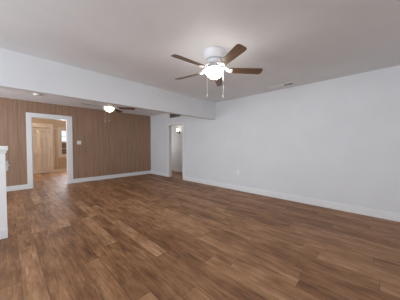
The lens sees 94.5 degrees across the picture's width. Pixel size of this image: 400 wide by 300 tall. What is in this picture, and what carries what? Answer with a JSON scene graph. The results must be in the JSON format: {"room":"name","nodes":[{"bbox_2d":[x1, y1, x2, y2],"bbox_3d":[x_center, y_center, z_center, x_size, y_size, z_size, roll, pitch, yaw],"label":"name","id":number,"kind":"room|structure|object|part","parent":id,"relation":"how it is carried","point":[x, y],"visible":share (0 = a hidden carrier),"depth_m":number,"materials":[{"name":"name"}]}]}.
{"room":"empty living room","nodes":[
{"label":"empty living room","id":0,"kind":"room"},
{"bbox_2d":[32,118,66,168],"bbox_3d":[-6.962,-0.223,8.497,0.120,2.538,3.800,1,2,44],"label":"wall","id":1,"kind":"structure","parent":0,"point":[62,162],"depth_m":8.65,"materials":[{"name":"beige paint"}]},
{"bbox_2d":[32,127,50,173],"bbox_3d":[-7.168,0.024,8.244,0.122,2.033,0.790,1,2,44],"label":"door","id":2,"kind":"structure","parent":1,"relation":"in","point":[40,136],"depth_m":8.32,"materials":[{"name":"beige paint"}]},
{"bbox_2d":[32,123,53,172],"bbox_3d":[-7.179,-0.067,8.246,0.120,2.240,1.010,1,2,44],"label":"trim","id":3,"kind":"structure","parent":1,"relation":"attached to","point":[36,125],"depth_m":8.51,"materials":[{"name":"beige paint"}]},
{"bbox_2d":[54,128,57,165],"bbox_3d":[-6.738,-0.138,8.635,0.014,1.760,0.135,1,2,44],"label":"trim","id":4,"kind":"structure","parent":1,"relation":"attached to","point":[54,128],"depth_m":8.64,"materials":[{"name":"beige paint"}]},
{"bbox_2d":[54,168,66,171],"bbox_3d":[-6.911,0.977,8.480,0.016,0.140,3.760,1,2,44],"label":"baseboard","id":5,"kind":"structure","parent":1,"relation":"attached to","point":[55,170],"depth_m":8.77,"materials":[{"name":"beige paint"}]},
{"bbox_2d":[58,127,66,157],"bbox_3d":[-6.370,-0.359,9.069,0.175,1.440,1.010,1,2,44],"label":"window","id":6,"kind":"structure","parent":1,"relation":"in","point":[60,129],"depth_m":8.78,"materials":[{"name":"beige paint"}]},
{"bbox_2d":[0,97,150,185],"bbox_3d":[-4.870,-0.151,5.517,0.120,2.538,7.604,1,2,44],"label":"wall","id":7,"kind":"structure","parent":0,"point":[112,143],"depth_m":6.48,"materials":[{"name":"brown wood"}]},
{"bbox_2d":[26,112,72,188],"bbox_3d":[-4.635,0.010,5.750,0.140,2.204,1.111,1,2,44],"label":"trim","id":8,"kind":"structure","parent":7,"relation":"attached to","point":[69,138],"depth_m":5.59,"materials":[{"name":"white wood"}]},
{"bbox_2d":[6,170,150,191],"bbox_3d":[-4.819,1.050,5.500,0.016,0.137,7.603,1,2,44],"label":"baseboard","id":9,"kind":"structure","parent":7,"relation":"attached to","point":[25,186],"depth_m":6.59,"materials":[{"name":"white wood"}]},
{"bbox_2d":[0,47,214,238],"bbox_3d":[-2.224,-0.091,2.973,0.180,2.538,7.604,1,2,44],"label":"wall","id":10,"kind":"structure","parent":0,"point":[19,71],"depth_m":3.05,"materials":[{"name":"white paint"}]},
{"bbox_3d":[-3.712,1.157,1.367,0.007,0.130,3.178,1,2,44],"label":"board","id":11,"kind":"part","parent":10,"relation":"part of","materials":[{"name":"white wood"}]},
{"bbox_2d":[172,125,182,168],"bbox_3d":[-0.524,-0.231,8.396,4.400,2.538,0.120,1,2,44],"label":"wall","id":12,"kind":"structure","parent":0,"point":[177,161],"depth_m":8.87,"materials":[{"name":"white paint"}]},
{"bbox_2d":[172,168,182,171],"bbox_3d":[-0.569,0.971,8.377,4.360,0.137,0.016,1,2,44],"label":"baseboard","id":13,"kind":"structure","parent":12,"relation":"attached to","point":[173,169],"depth_m":8.86,"materials":[{"name":"white wood"}]},
{"bbox_2d":[0,171,399,299],"bbox_3d":[-1.552,1.197,3.212,15.290,0.050,9.070,1,2,44],"label":"floor","id":14,"kind":"structure","parent":0,"point":[145,236],"depth_m":2.27,"materials":[{"name":"brown wood"}]},
{"bbox_2d":[0,0,399,115],"bbox_3d":[-1.556,-1.396,3.146,15.290,0.060,9.070,1,2,44],"label":"ceiling","id":15,"kind":"structure","parent":0,"point":[299,42],"depth_m":2.25,"materials":[{"name":"white paint"}]},
{"bbox_2d":[81,103,134,112],"bbox_3d":[-2.518,-1.083,5.058,1.298,0.659,1.265,1,2,44],"label":"ceiling fan","id":16,"kind":"object","parent":15,"relation":"hanging from","point":[109,108],"visible":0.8,"depth_m":5.08,"materials":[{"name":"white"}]},
{"bbox_3d":[-2.499,-1.106,5.095,0.244,0.130,0.244,1,2,44],"label":"lamp shade","id":17,"kind":"part","parent":16,"relation":"part of","materials":[{"name":"white glass"}]},
{"bbox_3d":[-2.081,-1.169,5.199,0.484,0.038,0.127,0,1,-14],"label":"blade","id":18,"kind":"part","parent":16,"relation":"part of","materials":[{"name":"brown wood"}]},
{"bbox_2d":[171,44,262,97],"bbox_3d":[0.163,-1.034,2.548,1.294,0.639,1.274,1,2,44],"label":"ceiling fan","id":19,"kind":"object","parent":15,"relation":"hanging from","point":[215,57],"visible":1,"depth_m":2.46,"materials":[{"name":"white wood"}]},
{"bbox_3d":[-0.165,-1.111,2.787,0.484,0.038,0.127,1,2,32],"label":"blade","id":20,"kind":"part","parent":19,"relation":"part of","materials":[{"name":"brown wood"}]},
{"bbox_3d":[-0.130,-1.098,2.282,0.484,0.038,0.127,-1,2,-40],"label":"blade","id":21,"kind":"part","parent":19,"relation":"part of","materials":[{"name":"brown wood"}]},
{"bbox_3d":[0.200,-1.205,2.556,0.232,0.076,0.232,1,2,44],"label":"motor","id":22,"kind":"part","parent":19,"relation":"part of","materials":[{"name":"white metal"}]},
{"bbox_3d":[0.201,-1.046,2.560,0.244,0.130,0.244,1,2,44],"label":"lamp shade","id":23,"kind":"part","parent":19,"relation":"part of","materials":[{"name":"white glass"}]},
{"bbox_3d":[0.305,-1.116,2.977,0.127,0.038,0.484,0,1,14],"label":"blade","id":24,"kind":"part","parent":19,"relation":"part of","materials":[{"name":"brown wood"}]},
{"bbox_3d":[0.362,-1.095,2.159,0.127,0.038,0.484,-1,2,-22],"label":"blade","id":25,"kind":"part","parent":19,"relation":"part of","materials":[{"name":"brown wood"}]},
{"bbox_3d":[0.630,-1.107,2.589,0.484,0.038,0.127,0,1,-4],"label":"blade","id":26,"kind":"part","parent":19,"relation":"part of","materials":[{"name":"brown wood"}]},
{"bbox_2d":[269,82,294,88],"bbox_3d":[1.762,-1.388,3.993,0.500,0.009,0.150,1,2,44],"label":"ceiling vent","id":27,"kind":"object","parent":15,"relation":"in","point":[290,83],"visible":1,"depth_m":3.97,"materials":[{"name":"white plastic"}]},
{"bbox_2d":[150,65,399,212],"bbox_3d":[1.943,-0.132,4.323,11.595,2.538,0.120,1,2,44],"label":"wall","id":28,"kind":"structure","parent":0,"point":[337,140],"depth_m":3.88,"materials":[{"name":"white paint"}]},
{"bbox_2d":[170,114,180,117],"bbox_3d":[-0.938,-1.330,6.973,0.660,0.190,0.009,1,2,44],"label":"air vent","id":29,"kind":"object","parent":28,"relation":"in","point":[171,115],"visible":0.62,"depth_m":7.04,"materials":[{"name":"grey metal"}]},
{"bbox_2d":[167,122,184,179],"bbox_3d":[-0.878,0.026,7.027,1.005,2.095,0.140,1,2,44],"label":"trim","id":30,"kind":"structure","parent":28,"relation":"attached to","point":[169,126],"depth_m":7.27,"materials":[{"name":"white wood"}]},
{"bbox_2d":[151,170,399,221],"bbox_3d":[1.947,1.071,4.257,11.458,0.137,0.016,1,2,44],"label":"baseboard","id":31,"kind":"structure","parent":28,"relation":"attached to","point":[393,216],"depth_m":3.92,"materials":[{"name":"white wood"}]},
{"label":"outside","id":32,"kind":"structure","parent":0,"visible":0},
{"bbox_3d":[-3.601,1.443,3.504,70.000,0.050,60.000,1,2,44],"label":"ground","id":33,"kind":"structure","parent":32,"visible":0},
{"bbox_2d":[62,143,66,153],"bbox_3d":[-7.982,0.311,12.737,0.150,1.759,7.275,1,2,44],"label":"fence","id":34,"kind":"object","parent":33,"relation":"on","point":[63,144],"visible":0.02,"depth_m":11.87,"materials":[{"name":"brown wood"}]}
]}

